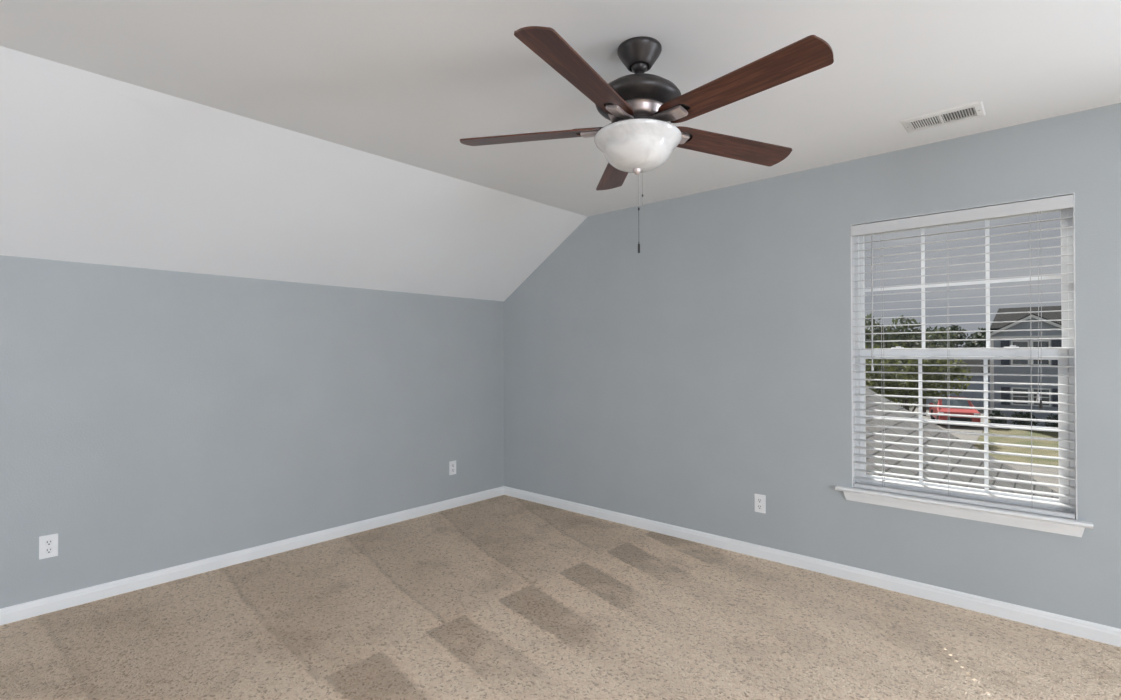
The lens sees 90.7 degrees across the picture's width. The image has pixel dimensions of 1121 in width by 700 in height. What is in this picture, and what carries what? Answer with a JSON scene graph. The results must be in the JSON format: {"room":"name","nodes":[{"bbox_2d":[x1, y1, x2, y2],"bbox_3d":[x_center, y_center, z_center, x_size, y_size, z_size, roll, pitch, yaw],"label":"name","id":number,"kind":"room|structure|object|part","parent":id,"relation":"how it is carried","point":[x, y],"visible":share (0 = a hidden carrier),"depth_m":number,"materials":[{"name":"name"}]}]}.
{"room":"empty bedroom","nodes":[
{"label":"empty bedroom","id":0,"kind":"room"},
{"bbox_2d":[0,255,503,608],"bbox_3d":[-3.399,0.498,2.097,0.150,1.930,8.850,0,0,42],"label":"wall","id":1,"kind":"structure","parent":0,"point":[151,420],"depth_m":3.39,"materials":[{"name":"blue paint"}]},
{"bbox_2d":[39,533,57,559],"bbox_3d":[-2.626,1.008,2.839,0.009,0.117,0.073,0,0,42],"label":"wall outlet","id":2,"kind":"object","parent":1,"relation":"attached to","point":[48,544],"visible":1,"depth_m":2.83,"materials":[{"name":"white plastic"}]},
{"bbox_2d":[45,547,52,553],"bbox_3d":[-2.624,1.028,2.837,0.003,0.033,0.028,0,0,42],"label":"receptacle","id":3,"kind":"object","parent":2,"relation":"attached to","point":[48,550],"depth_m":2.84,"materials":[{"name":"plastic"}]},
{"bbox_2d":[45,539,52,545],"bbox_3d":[-2.624,0.987,2.838,0.003,0.033,0.028,0,0,42],"label":"receptacle","id":4,"kind":"object","parent":2,"relation":"attached to","point":[48,542],"depth_m":2.84,"materials":[{"name":"plastic"}]},
{"bbox_2d":[0,486,504,624],"bbox_3d":[-3.352,1.303,2.019,0.013,0.078,8.500,0,0,42],"label":"baseboard","id":5,"kind":"structure","parent":1,"relation":"attached to","point":[10,614],"depth_m":3.38,"materials":[{"name":"white paint"}]},
{"bbox_2d":[449,460,455,474],"bbox_3d":[-0.924,1.011,4.748,0.009,0.117,0.073,0,0,42],"label":"wall outlet","id":6,"kind":"object","parent":1,"relation":"attached to","point":[452,464],"visible":1,"depth_m":4.74,"materials":[{"name":"white plastic"}]},
{"bbox_2d":[0,46,586,301],"bbox_3d":[-3.022,-0.846,1.766,1.168,0.750,8.850,0,0,42],"label":"ceiling","id":7,"kind":"structure","parent":0,"point":[95,168],"depth_m":2.97,"materials":[{"name":"white paint"}]},
{"bbox_2d":[0,495,1120,699],"bbox_3d":[-0.185,1.376,-0.806,8.500,0.120,8.500,0,0,42],"label":"floor","id":8,"kind":"structure","parent":0,"point":[503,597],"depth_m":2.60,"materials":[{"name":"beige carpet"}]},
{"bbox_2d":[0,0,1120,216],"bbox_3d":[0.242,-1.188,-1.144,7.682,0.120,8.850,0,0,42],"label":"ceiling","id":9,"kind":"structure","parent":0,"point":[404,81],"depth_m":2.16,"materials":[{"name":"white paint"}]},
{"bbox_2d":[460,26,833,252],"bbox_3d":[0.289,-0.732,1.988,1.314,0.752,1.317,0,0,42],"label":"ceiling fan","id":10,"kind":"object","parent":9,"relation":"hanging from","point":[639,138],"visible":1,"depth_m":1.90,"materials":[{"name":"brown wood"}]},
{"bbox_3d":[-0.114,-0.818,2.126,0.567,0.006,0.129,1,11,14],"label":"blade","id":11,"kind":"part","parent":10,"relation":"part of","materials":[{"name":"brown wood"}]},
{"bbox_3d":[0.066,-0.828,1.680,0.129,0.006,0.567,15,6,32],"label":"blade","id":12,"kind":"part","parent":10,"relation":"part of","materials":[{"name":"brown wood"}]},
{"bbox_3d":[0.254,-0.801,2.436,0.129,0.006,0.567,-11,-1,-4],"label":"blade","id":13,"kind":"part","parent":10,"relation":"part of","materials":[{"name":"brown wood"}]},
{"bbox_3d":[0.282,-0.722,2.026,0.317,0.123,0.317,0,0,42],"label":"lamp shade","id":14,"kind":"part","parent":10,"relation":"part of","materials":[{"name":"white glass"}]},
{"bbox_3d":[0.301,-0.581,2.030,0.002,0.175,0.002,0,0,42],"label":"pull chain","id":15,"kind":"part","parent":10,"relation":"part of","materials":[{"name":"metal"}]},
{"bbox_3d":[0.397,-0.822,1.894,0.080,0.003,0.151,19,-12,-38],"label":"bracket plate","id":16,"kind":"part","parent":10,"relation":"part of","materials":[{"name":"silver metal"}]},
{"bbox_3d":[0.663,-0.800,2.181,0.567,0.006,0.129,2,-14,-22],"label":"blade","id":17,"kind":"part","parent":10,"relation":"part of","materials":[{"name":"brown wood"}]},
{"bbox_3d":[0.546,-0.818,1.714,0.129,0.006,0.567,19,-12,-38],"label":"blade","id":18,"kind":"part","parent":10,"relation":"part of","materials":[{"name":"brown wood"}]},
{"bbox_2d":[900,100,985,132],"bbox_3d":[1.821,-1.104,2.638,0.316,0.009,0.200,0,0,42],"label":"ceiling vent","id":19,"kind":"object","parent":9,"relation":"in","point":[975,109],"visible":1,"depth_m":2.62,"materials":[{"name":"white metal"}]},
{"bbox_2d":[504,103,1120,628],"bbox_3d":[2.707,0.168,2.448,8.500,2.560,0.200,0,0,42],"label":"wall","id":20,"kind":"structure","parent":0,"point":[685,378],"depth_m":3.48,"materials":[{"name":"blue paint"}]},
{"bbox_2d":[754,494,765,513],"bbox_3d":[1.287,0.991,3.571,0.073,0.117,0.009,0,0,42],"label":"wall outlet","id":21,"kind":"object","parent":20,"relation":"attached to","point":[759,500],"visible":1,"depth_m":3.57,"materials":[{"name":"white plastic"}]},
{"bbox_2d":[504,486,1120,646],"bbox_3d":[2.644,1.289,2.357,8.487,0.078,0.013,0,0,42],"label":"baseboard","id":22,"kind":"structure","parent":20,"relation":"attached to","point":[1097,632],"depth_m":3.16,"materials":[{"name":"white paint"}]},
{"bbox_2d":[835,193,1092,536],"bbox_3d":[2.091,0.068,2.970,1.090,1.605,0.241,0,0,42],"label":"window","id":23,"kind":"structure","parent":20,"relation":"in","point":[1027,520],"depth_m":2.87,"materials":[{"name":"white plastic"}]},
{"bbox_2d":[865,359,1057,490],"bbox_3d":[2.094,0.388,2.955,0.840,0.676,0.005,0,0,42],"label":"grille","id":24,"kind":"object","parent":23,"relation":"attached to","point":[986,464],"depth_m":2.98,"materials":[{"name":"white plastic"}]},
{"bbox_2d":[864,220,1060,347],"bbox_3d":[2.121,-0.341,2.989,0.866,0.677,0.005,0,0,42],"label":"grille","id":25,"kind":"object","parent":23,"relation":"attached to","point":[987,248],"depth_m":2.98,"materials":[{"name":"white plastic"}]},
{"bbox_2d":[851,195,1074,518],"bbox_3d":[2.062,0.035,2.915,0.947,1.518,0.078,0,0,42],"label":"window blind","id":26,"kind":"object","parent":23,"relation":"attached to","point":[1061,202],"visible":1,"depth_m":2.86,"materials":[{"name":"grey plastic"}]},
{"bbox_3d":[1.830,0.053,3.137,0.007,1.443,0.055,0,0,42],"label":"ladder cord","id":27,"kind":"part","parent":26,"relation":"part of","materials":[{"name":"white fabric"}]},
{"bbox_3d":[2.059,0.051,2.933,0.007,1.443,0.055,0,0,42],"label":"ladder cord","id":28,"kind":"part","parent":26,"relation":"part of","materials":[{"name":"white fabric"}]},
{"bbox_3d":[2.071,0.783,2.919,0.943,0.022,0.050,0,0,42],"label":"rail","id":29,"kind":"part","parent":26,"relation":"part of","materials":[{"name":"white plastic"}]},
{"bbox_3d":[2.308,0.049,2.710,0.007,1.443,0.055,0,0,42],"label":"ladder cord","id":30,"kind":"part","parent":26,"relation":"part of","materials":[{"name":"white fabric"}]},
{"bbox_3d":[2.300,-0.232,2.665,0.007,0.875,0.003,0,0,42],"label":"lift cord","id":31,"kind":"part","parent":26,"relation":"part of","materials":[{"name":"white fabric"}]},
{"bbox_3d":[2.308,-0.215,2.659,0.007,0.910,0.003,0,0,42],"label":"lift cord","id":32,"kind":"part","parent":26,"relation":"part of","materials":[{"name":"white fabric"}]},
{"bbox_3d":[2.127,-0.332,2.992,0.907,0.740,0.033,0,0,42],"label":"sash","id":33,"kind":"part","parent":23,"relation":"part of","materials":[{"name":"white plastic"}]},
{"bbox_3d":[2.102,0.382,2.957,0.907,0.774,0.027,0,0,42],"label":"sash","id":34,"kind":"part","parent":23,"relation":"part of","materials":[{"name":"white plastic"}]},
{"label":"outside","id":35,"kind":"structure","parent":0,"visible":0},
{"bbox_2d":[909,407,989,445],"bbox_3d":[18.522,4.375,32.411,10.170,0.050,26.000,0,0,42],"label":"driveway","id":36,"kind":"structure","parent":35,"point":[963,428],"depth_m":30.50,"materials":[{"name":"concrete"}]},
{"bbox_2d":[865,314,946,397],"bbox_3d":[18.248,1.131,30.100,4.693,6.455,2.767,0,0,42],"label":"tree","id":37,"kind":"object","parent":36,"relation":"on","point":[910,344],"visible":0.35,"depth_m":29.76,"materials":[{"name":"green plant"}]},
{"bbox_2d":[877,327,958,415],"bbox_3d":[23.678,1.413,37.260,5.216,5.951,2.828,0,0,42],"label":"tree","id":38,"kind":"object","parent":36,"relation":"on","point":[951,336],"visible":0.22,"depth_m":36.04,"materials":[{"name":"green plant"}]},
{"bbox_3d":[23.674,0.028,37.268,5.216,3.181,2.828,0,0,42],"label":"crown","id":39,"kind":"part","parent":38,"relation":"part of","materials":[{"name":"green plant"}]},
{"bbox_2d":[929,396,980,426],"bbox_3d":[23.235,3.578,32.747,1.942,1.504,4.477,0,0,28],"label":"parked car","id":40,"kind":"object","parent":36,"relation":"on","point":[966,403],"visible":0.63,"depth_m":31.61,"materials":[{"name":"red paint"}]},
{"bbox_2d":[947,417,971,421],"bbox_3d":[22.222,3.860,30.816,1.100,0.200,0.110,0,0,28],"label":"grille","id":41,"kind":"object","parent":40,"relation":"attached to","point":[966,419],"depth_m":30.75,"materials":[{"name":"plastic"}]},
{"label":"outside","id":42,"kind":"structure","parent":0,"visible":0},
{"bbox_2d":[866,373,1058,468],"bbox_3d":[46.237,4.600,57.605,120.000,0.300,139.500,0,0,42],"label":"lawn","id":43,"kind":"structure","parent":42,"point":[1005,431],"depth_m":25.05,"materials":[{"name":"green plant"}]},
{"bbox_2d":[867,326,899,374],"bbox_3d":[40.760,0.752,70.222,4.376,7.591,3.448,0,0,42],"label":"tree","id":44,"kind":"object","parent":43,"relation":"on","point":[886,326],"visible":0.02,"depth_m":69.60,"materials":[{"name":"green plant"}]},
{"bbox_2d":[892,399,916,410],"bbox_3d":[24.203,3.603,39.405,1.888,1.869,1.944,0,0,-4],"label":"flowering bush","id":45,"kind":"object","parent":43,"relation":"on","point":[901,401],"visible":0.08,"depth_m":38.92,"materials":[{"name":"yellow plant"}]},
{"bbox_2d":[898,330,915,382],"bbox_3d":[46.484,0.790,74.426,4.480,7.534,3.446,0,0,42],"label":"tree","id":46,"kind":"object","parent":43,"relation":"on","point":[907,335],"visible":0.04,"depth_m":73.97,"materials":[{"name":"green plant"}]},
{"bbox_2d":[865,343,973,411],"bbox_3d":[14.657,2.008,24.033,5.331,4.650,3.195,0,0,42],"label":"leafy tree","id":47,"kind":"object","parent":43,"relation":"on","point":[882,368],"visible":0.59,"depth_m":23.13,"materials":[{"name":"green plant"}]},
{"bbox_2d":[910,347,989,410],"bbox_3d":[31.709,2.106,44.041,6.000,4.600,7.900,0,0,42],"label":"house","id":48,"kind":"structure","parent":43,"relation":"on","point":[974,369],"depth_m":40.72,"materials":[{"name":"blue"}]},
{"bbox_2d":[939,325,972,347],"bbox_3d":[50.491,0.628,70.895,4.192,7.793,3.578,0,0,42],"label":"tree","id":49,"kind":"object","parent":43,"relation":"on","point":[961,335],"visible":0.16,"depth_m":70.39,"materials":[{"name":"green plant"}]},
{"bbox_2d":[964,327,985,346],"bbox_3d":[48.517,0.902,63.269,4.480,7.491,3.462,0,0,42],"label":"tree","id":50,"kind":"object","parent":43,"relation":"on","point":[982,335],"visible":0.1,"depth_m":63.46,"materials":[{"name":"green plant"}]},
{"bbox_2d":[965,334,984,347],"bbox_3d":[56.654,1.108,74.859,4.483,7.322,3.592,0,0,42],"label":"tree","id":51,"kind":"object","parent":43,"relation":"on","point":[972,343],"visible":0.02,"depth_m":75.03,"materials":[{"name":"green plant"}]},
{"bbox_2d":[988,410,1006,423],"bbox_3d":[24.673,3.903,31.220,0.933,1.162,1.135,0,0,42],"label":"bush","id":52,"kind":"object","parent":43,"relation":"on","point":[997,413],"visible":0.7,"depth_m":31.08,"materials":[{"name":"green plant"}]},
{"bbox_2d":[1011,411,1039,425],"bbox_3d":[25.525,3.848,30.472,1.394,1.142,1.007,0,0,42],"label":"bush","id":53,"kind":"object","parent":43,"relation":"on","point":[1027,415],"visible":0.67,"depth_m":30.33,"materials":[{"name":"green plant"}]},
{"bbox_2d":[990,306,1061,426],"bbox_3d":[31.214,0.839,33.017,8.650,7.000,8.220,0,0,42],"label":"neighbor house","id":54,"kind":"structure","parent":43,"relation":"on","point":[1045,315],"depth_m":31.96,"materials":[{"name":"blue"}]},
{"bbox_2d":[1001,387,1009,404],"bbox_3d":[26.034,2.684,32.368,0.400,1.030,0.075,0,0,42],"label":"shutter","id":55,"kind":"object","parent":54,"relation":"hanging from","point":[1004,396],"depth_m":32.35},
{"bbox_2d":[1001,341,1009,364],"bbox_3d":[26.027,0.174,32.383,0.400,1.450,0.075,0,0,42],"label":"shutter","id":56,"kind":"object","parent":54,"relation":"hanging from","point":[1003,343],"depth_m":32.35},
{"bbox_3d":[26.544,2.680,31.926,0.710,0.910,0.015,0,0,42],"label":"pane","id":57,"kind":"part","parent":54,"relation":"part of","materials":[{"name":"glass"}]},
{"bbox_3d":[26.537,0.170,31.942,0.710,1.330,0.015,0,0,42],"label":"pane","id":58,"kind":"part","parent":54,"relation":"part of","materials":[{"name":"glass"}]},
{"bbox_3d":[27.212,0.165,31.339,0.700,1.330,0.015,0,0,42],"label":"pane","id":59,"kind":"part","parent":54,"relation":"part of","materials":[{"name":"glass"}]},
{"bbox_3d":[27.219,2.675,31.324,0.700,0.910,0.015,0,0,42],"label":"pane","id":60,"kind":"part","parent":54,"relation":"part of","materials":[{"name":"grey glass"}]},
{"bbox_2d":[1052,388,1057,406],"bbox_3d":[27.705,2.671,30.877,0.380,1.030,0.075,0,0,42],"label":"shutter","id":61,"kind":"object","parent":54,"relation":"hanging from","point":[1054,390],"depth_m":30.92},
{"bbox_2d":[1052,340,1060,364],"bbox_3d":[27.698,0.161,30.893,0.380,1.450,0.075,0,0,42],"label":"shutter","id":62,"kind":"object","parent":54,"relation":"hanging from","point":[1055,343],"depth_m":30.90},
{"bbox_2d":[1045,413,1057,427],"bbox_3d":[26.532,3.864,29.566,1.033,1.171,1.039,0,0,42],"label":"bush","id":63,"kind":"object","parent":43,"relation":"on","point":[1054,417],"visible":0.47,"depth_m":29.54,"materials":[{"name":"green plant"}]},
{"bbox_3d":[2.693,2.109,5.006,2.650,4.269,3.590,0,0,42],"label":"wall","id":64,"kind":"structure","parent":43,"relation":"on","visible":0},
{"bbox_2d":[866,388,1058,498],"bbox_3d":[2.840,0.759,5.014,2.925,1.710,3.790,0,0,42],"label":"roof","id":65,"kind":"structure","parent":64,"relation":"on","point":[883,423],"depth_m":5.20,"materials":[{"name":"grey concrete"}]},
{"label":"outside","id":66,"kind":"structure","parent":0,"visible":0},
{"bbox_2d":[1007,464,1058,492],"bbox_3d":[9.863,4.300,16.819,80.000,0.035,15.200,0,0,42],"label":"street","id":67,"kind":"structure","parent":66,"point":[1017,467],"depth_m":19.32,"materials":[{"name":"concrete"}]}
]}

